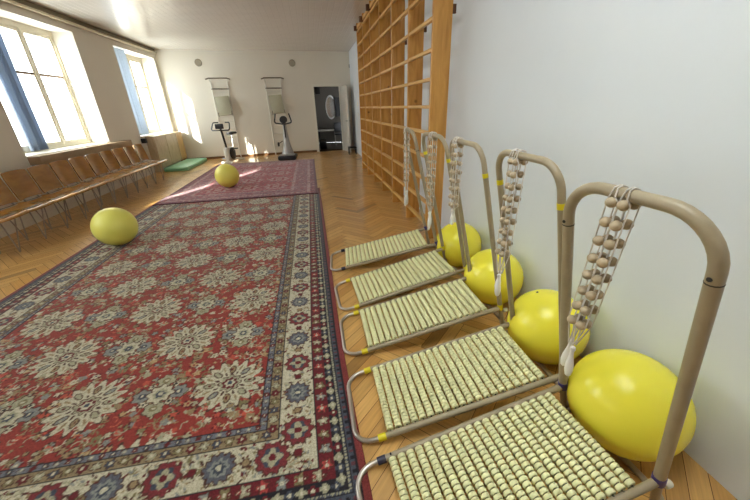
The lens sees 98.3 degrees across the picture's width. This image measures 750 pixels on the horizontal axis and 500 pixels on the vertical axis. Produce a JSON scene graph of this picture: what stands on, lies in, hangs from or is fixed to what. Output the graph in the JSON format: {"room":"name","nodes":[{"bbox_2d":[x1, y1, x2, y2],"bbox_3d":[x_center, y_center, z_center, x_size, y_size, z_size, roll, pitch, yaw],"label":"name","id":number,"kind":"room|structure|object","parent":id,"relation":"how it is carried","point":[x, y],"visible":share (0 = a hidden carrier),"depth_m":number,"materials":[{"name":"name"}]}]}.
{"room":"exercise therapy gym","nodes":[
{"label":"exercise therapy gym","id":0,"kind":"room"},
{"bbox_2d":[0,0,179,229],"bbox_3d":[-5.119,-1.458,3.363,0.500,3.092,15.500,-6,24,-9],"label":"wall","id":1,"kind":"structure","parent":0,"point":[88,58],"depth_m":6.44,"materials":[{"name":"paint"}]},
{"bbox_2d":[0,17,109,156],"bbox_3d":[-5.528,-2.637,5.290,0.498,1.940,2.210,-6,24,-9],"label":"window","id":2,"kind":"structure","parent":1,"relation":"in","point":[19,29],"depth_m":5.70,"materials":[{"name":"beige paint"}]},
{"bbox_2d":[0,32,48,150],"bbox_3d":[-5.521,-2.501,4.951,0.097,1.875,0.430,-6,24,-9],"label":"curtain","id":3,"kind":"object","parent":2,"relation":"hanging from","point":[10,82],"visible":1,"depth_m":5.01,"materials":[{"name":"blue fabric"}]},
{"bbox_2d":[0,171,150,237],"bbox_3d":[-4.537,0.492,2.627,0.015,0.090,12.380,-6,24,-9],"label":"baseboard","id":4,"kind":"structure","parent":1,"relation":"attached to","point":[53,212],"depth_m":5.22,"materials":[{"name":"paint"}]},
{"bbox_2d":[2,0,155,53],"bbox_3d":[-4.830,-2.679,2.465,0.030,0.081,14.740,-6,24,-9],"label":"trim","id":5,"kind":"structure","parent":1,"relation":"attached to","point":[25,2],"depth_m":6.03,"materials":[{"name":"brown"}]},
{"bbox_2d":[27,140,132,165],"bbox_3d":[-5.243,-1.796,6.017,0.160,0.235,2.750,-6,24,-9],"label":"shelf","id":6,"kind":"object","parent":1,"relation":"attached to","point":[47,158],"visible":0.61,"depth_m":5.47,"materials":[{"name":"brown wood"}]},
{"bbox_2d":[126,54,173,137],"bbox_3d":[-6.154,-4.035,8.476,0.440,1.940,2.120,-6,24,-9],"label":"window","id":7,"kind":"structure","parent":1,"relation":"in","point":[155,131],"depth_m":9.05,"materials":[{"name":"beige paint"}]},
{"bbox_2d":[113,47,148,135],"bbox_3d":[-5.869,-3.768,7.824,0.096,1.875,0.530,-6,24,-9],"label":"curtain","id":8,"kind":"object","parent":7,"relation":"hanging from","point":[120,54],"visible":0.9,"depth_m":7.79,"materials":[{"name":"blue fabric"}]},
{"bbox_2d":[27,0,371,51],"bbox_3d":[-2.396,-3.238,3.254,6.375,0.150,16.100,-6,24,-9],"label":"ceiling","id":9,"kind":"structure","parent":0,"point":[267,25],"depth_m":6.50,"materials":[{"name":"beige paint"}]},
{"bbox_2d":[154,49,353,157],"bbox_3d":[-3.506,-4.687,10.508,5.632,3.092,0.159,-9,25,-15],"label":"wall","id":10,"kind":"structure","parent":0,"point":[189,97],"depth_m":10.23,"materials":[{"name":"paint"}]},
{"bbox_2d":[194,59,201,66],"bbox_3d":[-5.172,-5.482,9.494,0.200,0.200,0.020,-9,25,-15],"label":"air vent","id":11,"kind":"object","parent":10,"relation":"in","point":[198,62],"visible":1,"depth_m":9.49,"materials":[{"name":"beige plastic"}]},
{"bbox_2d":[187,150,316,158],"bbox_3d":[-4.073,-3.179,10.871,4.260,0.070,0.014,-9,25,-15],"label":"baseboard","id":12,"kind":"structure","parent":10,"relation":"attached to","point":[307,151],"depth_m":10.91,"materials":[{"name":"brown wood"}]},
{"bbox_2d":[289,59,294,66],"bbox_3d":[-2.607,-5.876,10.196,0.200,0.200,0.020,-9,25,-15],"label":"air vent","id":13,"kind":"object","parent":10,"relation":"in","point":[291,62],"visible":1,"depth_m":10.19,"materials":[{"name":"beige plastic"}]},
{"bbox_2d":[311,84,343,151],"bbox_3d":[-1.580,-4.505,11.140,0.989,2.130,0.020,-9,25,-15],"label":"trim","id":14,"kind":"structure","parent":10,"relation":"attached to","point":[312,85],"depth_m":10.88,"materials":[{"name":"beige paint"}]},
{"bbox_2d":[339,85,350,151],"bbox_3d":[-0.995,-4.382,10.911,0.138,2.042,0.800,-11,25,-19],"label":"door","id":15,"kind":"structure","parent":10,"relation":"in","point":[344,102],"depth_m":10.81,"materials":[{"name":"beige paint"}]},
{"bbox_2d":[314,67,349,142],"bbox_3d":[-1.702,-5.425,12.516,2.900,2.700,3.159,-6,24,-9],"label":"wall","id":16,"kind":"structure","parent":0,"point":[323,121],"depth_m":13.93,"materials":[{"name":"grey paint"}]},
{"bbox_2d":[314,87,319,94],"bbox_3d":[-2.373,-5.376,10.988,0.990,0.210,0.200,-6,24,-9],"label":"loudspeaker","id":17,"kind":"object","parent":16,"relation":"attached to","point":[317,89],"visible":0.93,"depth_m":10.96,"materials":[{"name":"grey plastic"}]},
{"bbox_2d":[325,95,335,118],"bbox_3d":[-1.887,-6.076,13.820,0.432,0.945,0.030,-6,24,-9],"label":"oval mirror","id":18,"kind":"object","parent":16,"relation":"attached to","point":[330,103],"visible":0.94,"depth_m":13.81,"materials":[{"name":"white mirror"}]},
{"bbox_2d":[334,97,339,116],"bbox_3d":[-1.460,-6.093,13.815,0.480,0.750,0.184,-6,24,-9],"label":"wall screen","id":19,"kind":"object","parent":16,"relation":"attached to","point":[337,102],"visible":0.4,"depth_m":13.71,"materials":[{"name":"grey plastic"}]},
{"bbox_2d":[0,142,736,499],"bbox_3d":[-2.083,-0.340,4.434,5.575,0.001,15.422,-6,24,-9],"label":"floor","id":20,"kind":"structure","parent":0,"point":[699,486],"depth_m":3.04,"materials":[{"name":"brown wood"}]},
{"bbox_2d":[0,210,29,253],"bbox_3d":[-4.231,-0.334,3.572,0.479,0.808,0.402,-6,24,-9],"label":"chair","id":21,"kind":"object","parent":20,"relation":"on","point":[4,217],"visible":1,"depth_m":3.67,"materials":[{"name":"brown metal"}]},
{"bbox_2d":[0,178,53,240],"bbox_3d":[-4.308,-0.497,3.945,0.479,0.808,0.402,-6,24,-9],"label":"chair","id":22,"kind":"object","parent":20,"relation":"on","point":[6,196],"visible":0.95,"depth_m":3.97,"materials":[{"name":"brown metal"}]},
{"bbox_2d":[0,169,74,229],"bbox_3d":[-4.385,-0.660,4.317,0.479,0.808,0.402,-6,24,-9],"label":"chair","id":23,"kind":"object","parent":20,"relation":"on","point":[19,181],"visible":0.97,"depth_m":4.25,"materials":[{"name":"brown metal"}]},
{"bbox_2d":[27,164,92,219],"bbox_3d":[-4.461,-0.823,4.690,0.479,0.808,0.402,-6,24,-9],"label":"chair","id":24,"kind":"object","parent":20,"relation":"on","point":[45,178],"visible":0.98,"depth_m":4.62,"materials":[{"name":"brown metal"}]},
{"bbox_2d":[49,160,107,211],"bbox_3d":[-4.538,-0.987,5.063,0.479,0.808,0.402,-6,24,-9],"label":"chair","id":25,"kind":"object","parent":20,"relation":"on","point":[62,169],"visible":0.93,"depth_m":5.00,"materials":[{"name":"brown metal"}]},
{"bbox_2d":[68,156,120,204],"bbox_3d":[-4.614,-1.150,5.435,0.479,0.808,0.402,-6,24,-9],"label":"chair","id":26,"kind":"object","parent":20,"relation":"on","point":[79,164],"visible":0.94,"depth_m":5.37,"materials":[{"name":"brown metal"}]},
{"bbox_2d":[85,153,132,197],"bbox_3d":[-4.691,-1.313,5.808,0.479,0.808,0.402,-6,24,-9],"label":"chair","id":27,"kind":"object","parent":20,"relation":"on","point":[96,163],"visible":0.89,"depth_m":5.75,"materials":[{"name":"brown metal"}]},
{"bbox_2d":[99,150,142,192],"bbox_3d":[-4.768,-1.477,6.181,0.479,0.808,0.402,-6,24,-9],"label":"chair","id":28,"kind":"object","parent":20,"relation":"on","point":[108,158],"visible":0.93,"depth_m":6.12,"materials":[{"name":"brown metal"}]},
{"bbox_2d":[111,148,151,188],"bbox_3d":[-4.844,-1.640,6.553,0.479,0.808,0.402,-6,24,-9],"label":"chair","id":29,"kind":"object","parent":20,"relation":"on","point":[119,154],"visible":0.88,"depth_m":6.50,"materials":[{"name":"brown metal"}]},
{"bbox_2d":[123,146,159,183],"bbox_3d":[-4.921,-1.803,6.926,0.479,0.808,0.402,-6,24,-9],"label":"chair","id":30,"kind":"object","parent":20,"relation":"on","point":[129,151],"visible":0.95,"depth_m":6.87,"materials":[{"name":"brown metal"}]},
{"bbox_2d":[133,144,167,180],"bbox_3d":[-4.998,-1.967,7.298,0.479,0.808,0.402,-6,24,-9],"label":"chair","id":31,"kind":"object","parent":20,"relation":"on","point":[139,150],"visible":0.89,"depth_m":7.25,"materials":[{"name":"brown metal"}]},
{"bbox_2d":[145,131,186,172],"bbox_3d":[-5.832,-2.828,9.205,0.210,0.885,2.000,-6,24,-9],"label":"radiator cover","id":32,"kind":"object","parent":20,"relation":"on","point":[169,146],"visible":0.91,"depth_m":8.85,"materials":[{"name":"brown wood"}]},
{"bbox_2d":[164,158,206,171],"bbox_3d":[-5.383,-2.462,9.313,0.584,0.096,1.806,-6,24,-9],"label":"mat","id":33,"kind":"object","parent":20,"relation":"on","point":[187,164],"visible":1,"depth_m":8.95,"materials":[{"name":"green fabric"}]},
{"bbox_2d":[0,188,372,499],"bbox_3d":[-1.917,0.038,3.559,2.839,0.011,5.613,-6,24,-9],"label":"rug","id":34,"kind":"object","parent":20,"relation":"on","point":[200,355],"visible":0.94,"depth_m":1.97,"materials":[{"name":"fabric"}]},
{"bbox_2d":[90,207,137,244],"bbox_3d":[-3.036,-0.275,3.792,0.441,0.441,0.441,-6,24,-9],"label":"exercise ball","id":35,"kind":"object","parent":34,"relation":"on","point":[110,226],"visible":1,"depth_m":3.65,"materials":[{"name":"yellow plastic"}]},
{"bbox_2d":[205,77,241,156],"bbox_3d":[-4.642,-4.051,10.095,0.691,2.328,0.372,-9,25,-15],"label":"ladder","id":36,"kind":"object","parent":20,"relation":"on","point":[224,107],"visible":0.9,"depth_m":9.96,"materials":[{"name":"beige metal"}]},
{"bbox_2d":[211,122,244,163],"bbox_3d":[-4.327,-3.207,9.627,0.558,1.127,0.860,0,24,4],"label":"exercise bike","id":37,"kind":"object","parent":20,"relation":"on","point":[230,153],"visible":1,"depth_m":9.50,"materials":[{"name":"beige plastic"}]},
{"bbox_2d":[153,159,317,205],"bbox_3d":[-2.780,-1.752,7.631,2.740,0.021,4.428,-6,24,-9],"label":"rug","id":38,"kind":"object","parent":20,"relation":"on","point":[287,177],"visible":0.85,"depth_m":6.74,"materials":[{"name":"fabric"}]},
{"bbox_2d":[214,164,238,186],"bbox_3d":[-2.957,-1.486,6.491,0.455,0.455,0.455,-6,24,-9],"label":"exercise ball","id":39,"kind":"object","parent":38,"relation":"on","point":[226,175],"visible":1,"depth_m":6.33,"materials":[{"name":"yellow plastic"}]},
{"bbox_2d":[261,77,284,154],"bbox_3d":[-3.143,-4.281,10.505,0.691,2.328,0.372,-9,25,-15],"label":"ladder","id":40,"kind":"object","parent":20,"relation":"on","point":[276,101],"visible":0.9,"depth_m":10.37,"materials":[{"name":"beige metal"}]},
{"bbox_2d":[274,113,297,160],"bbox_3d":[-2.704,-3.418,9.793,0.540,1.304,0.648,-5,24,-6],"label":"trainer","id":41,"kind":"object","parent":20,"relation":"on","point":[288,153],"visible":1,"depth_m":9.79,"materials":[{"name":"grey plastic"}]},
{"bbox_2d":[319,139,326,148],"bbox_3d":[-1.972,-4.039,12.323,0.250,0.340,0.300,-6,24,-9],"label":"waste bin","id":42,"kind":"object","parent":20,"relation":"on","point":[323,145],"visible":1,"depth_m":12.19,"materials":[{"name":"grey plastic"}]},
{"bbox_2d":[318,129,341,141],"bbox_3d":[-1.877,-4.832,13.828,1.050,0.560,0.600,-6,24,-9],"label":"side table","id":43,"kind":"object","parent":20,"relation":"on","point":[319,131],"visible":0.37,"depth_m":13.48,"materials":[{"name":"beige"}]},
{"bbox_2d":[334,122,341,143],"bbox_3d":[-1.442,-4.741,13.236,0.420,0.850,0.402,-6,24,-9],"label":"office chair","id":44,"kind":"object","parent":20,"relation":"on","point":[337,126],"visible":0.56,"depth_m":13.26,"materials":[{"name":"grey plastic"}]},
{"bbox_2d":[348,146,356,154],"bbox_3d":[-0.741,-3.268,10.637,0.260,0.230,0.300,-6,24,-9],"label":"step stool","id":45,"kind":"object","parent":20,"relation":"on","point":[349,147],"visible":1,"depth_m":10.55,"materials":[{"name":"grey plastic"}]},
{"bbox_2d":[330,128,440,270],"bbox_3d":[0.103,-0.475,3.057,1.147,1.243,0.474,-4,24,-5],"label":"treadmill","id":46,"kind":"object","parent":20,"relation":"on","point":[348,251],"visible":0.99,"depth_m":3.16,"materials":[{"name":"beige wood"}]},
{"bbox_2d":[403,127,410,205],"bbox_3d":[0.294,-0.766,3.027,0.065,0.720,0.076,-4,24,-5],"label":"bead back massager","id":47,"kind":"object","parent":46,"relation":"hanging from","point":[404,132],"visible":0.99,"depth_m":3.00,"materials":[{"name":"white"}]},
{"bbox_2d":[334,132,465,310],"bbox_3d":[0.225,-0.238,2.516,1.147,1.243,0.474,-7,25,-12],"label":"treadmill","id":48,"kind":"object","parent":20,"relation":"on","point":[444,269],"visible":1,"depth_m":2.62,"materials":[{"name":"beige wood"}]},
{"bbox_2d":[426,131,437,228],"bbox_3d":[0.420,-0.506,2.439,0.064,0.724,0.075,-7,25,-12],"label":"bead back massager","id":49,"kind":"object","parent":48,"relation":"hanging from","point":[430,138],"visible":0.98,"depth_m":2.40,"materials":[{"name":"white"}]},
{"bbox_2d":[354,0,456,238],"bbox_3d":[0.168,-2.484,5.351,0.270,3.040,4.879,-6,24,-9],"label":"wall bars","id":50,"kind":"object","parent":20,"relation":"on","point":[382,40],"visible":0.94,"depth_m":4.41,"materials":[{"name":"brown wood"}]},
{"bbox_2d":[340,138,508,355],"bbox_3d":[0.316,-0.031,2.043,1.147,1.243,0.474,-6,24,-9],"label":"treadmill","id":51,"kind":"object","parent":20,"relation":"on","point":[455,283],"visible":0.99,"depth_m":2.15,"materials":[{"name":"beige wood"}]},
{"bbox_2d":[448,136,463,224],"bbox_3d":[0.494,-0.417,2.004,0.068,0.537,0.076,-6,24,-9],"label":"bead back massager","id":52,"kind":"object","parent":51,"relation":"hanging from","point":[452,196],"visible":0.97,"depth_m":1.98,"materials":[{"name":"white"}]},
{"bbox_2d":[347,149,568,443],"bbox_3d":[0.413,0.200,1.516,1.147,1.243,0.474,-6,24,-9],"label":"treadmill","id":53,"kind":"object","parent":20,"relation":"on","point":[548,163],"visible":0.97,"depth_m":1.63,"materials":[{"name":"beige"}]},
{"bbox_2d":[494,148,527,295],"bbox_3d":[0.601,-0.099,1.476,0.071,0.696,0.085,-6,24,-9],"label":"bead back massager","id":54,"kind":"object","parent":53,"relation":"hanging from","point":[504,242],"visible":0.98,"depth_m":1.43,"materials":[{"name":"white"}]},
{"bbox_2d":[437,222,481,266],"bbox_3d":[0.786,-0.055,3.071,0.422,0.419,0.422,-6,24,-9],"label":"exercise ball","id":55,"kind":"object","parent":20,"relation":"on","point":[453,256],"visible":0.62,"depth_m":2.92,"materials":[{"name":"yellow plastic"}]},
{"bbox_2d":[464,249,523,304],"bbox_3d":[0.901,0.201,2.479,0.428,0.425,0.428,-6,24,-9],"label":"exercise ball","id":56,"kind":"object","parent":20,"relation":"on","point":[480,280],"visible":0.62,"depth_m":2.33,"materials":[{"name":"yellow plastic"}]},
{"bbox_2d":[355,182,730,499],"bbox_3d":[0.496,0.415,1.072,1.149,1.202,0.490,-8,25,-13],"label":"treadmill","id":57,"kind":"object","parent":20,"relation":"on","point":[711,237],"visible":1,"depth_m":1.22,"materials":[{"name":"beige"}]},
{"bbox_2d":[560,184,640,375],"bbox_3d":[0.704,0.136,1.054,0.073,0.704,0.110,-8,25,-13],"label":"bead back massager","id":58,"kind":"object","parent":57,"relation":"hanging from","point":[602,259],"visible":0.95,"depth_m":1.01,"materials":[{"name":"white"}]},
{"bbox_2d":[507,289,589,364],"bbox_3d":[1.011,0.446,1.915,0.432,0.429,0.432,-6,24,-9],"label":"exercise ball","id":59,"kind":"object","parent":20,"relation":"on","point":[534,327],"visible":0.78,"depth_m":1.78,"materials":[{"name":"yellow plastic"}]},
{"bbox_2d":[567,349,696,461],"bbox_3d":[1.093,0.660,1.416,0.442,0.439,0.442,-6,24,-9],"label":"exercise ball","id":60,"kind":"object","parent":20,"relation":"on","point":[622,398],"visible":0.88,"depth_m":1.28,"materials":[{"name":"yellow plastic"}]},
{"bbox_2d":[349,0,749,499],"bbox_3d":[0.692,-2.078,4.342,0.200,3.092,16.000,-6,24,-9],"label":"wall","id":61,"kind":"structure","parent":0,"point":[652,96],"depth_m":1.54,"materials":[{"name":"paint"}]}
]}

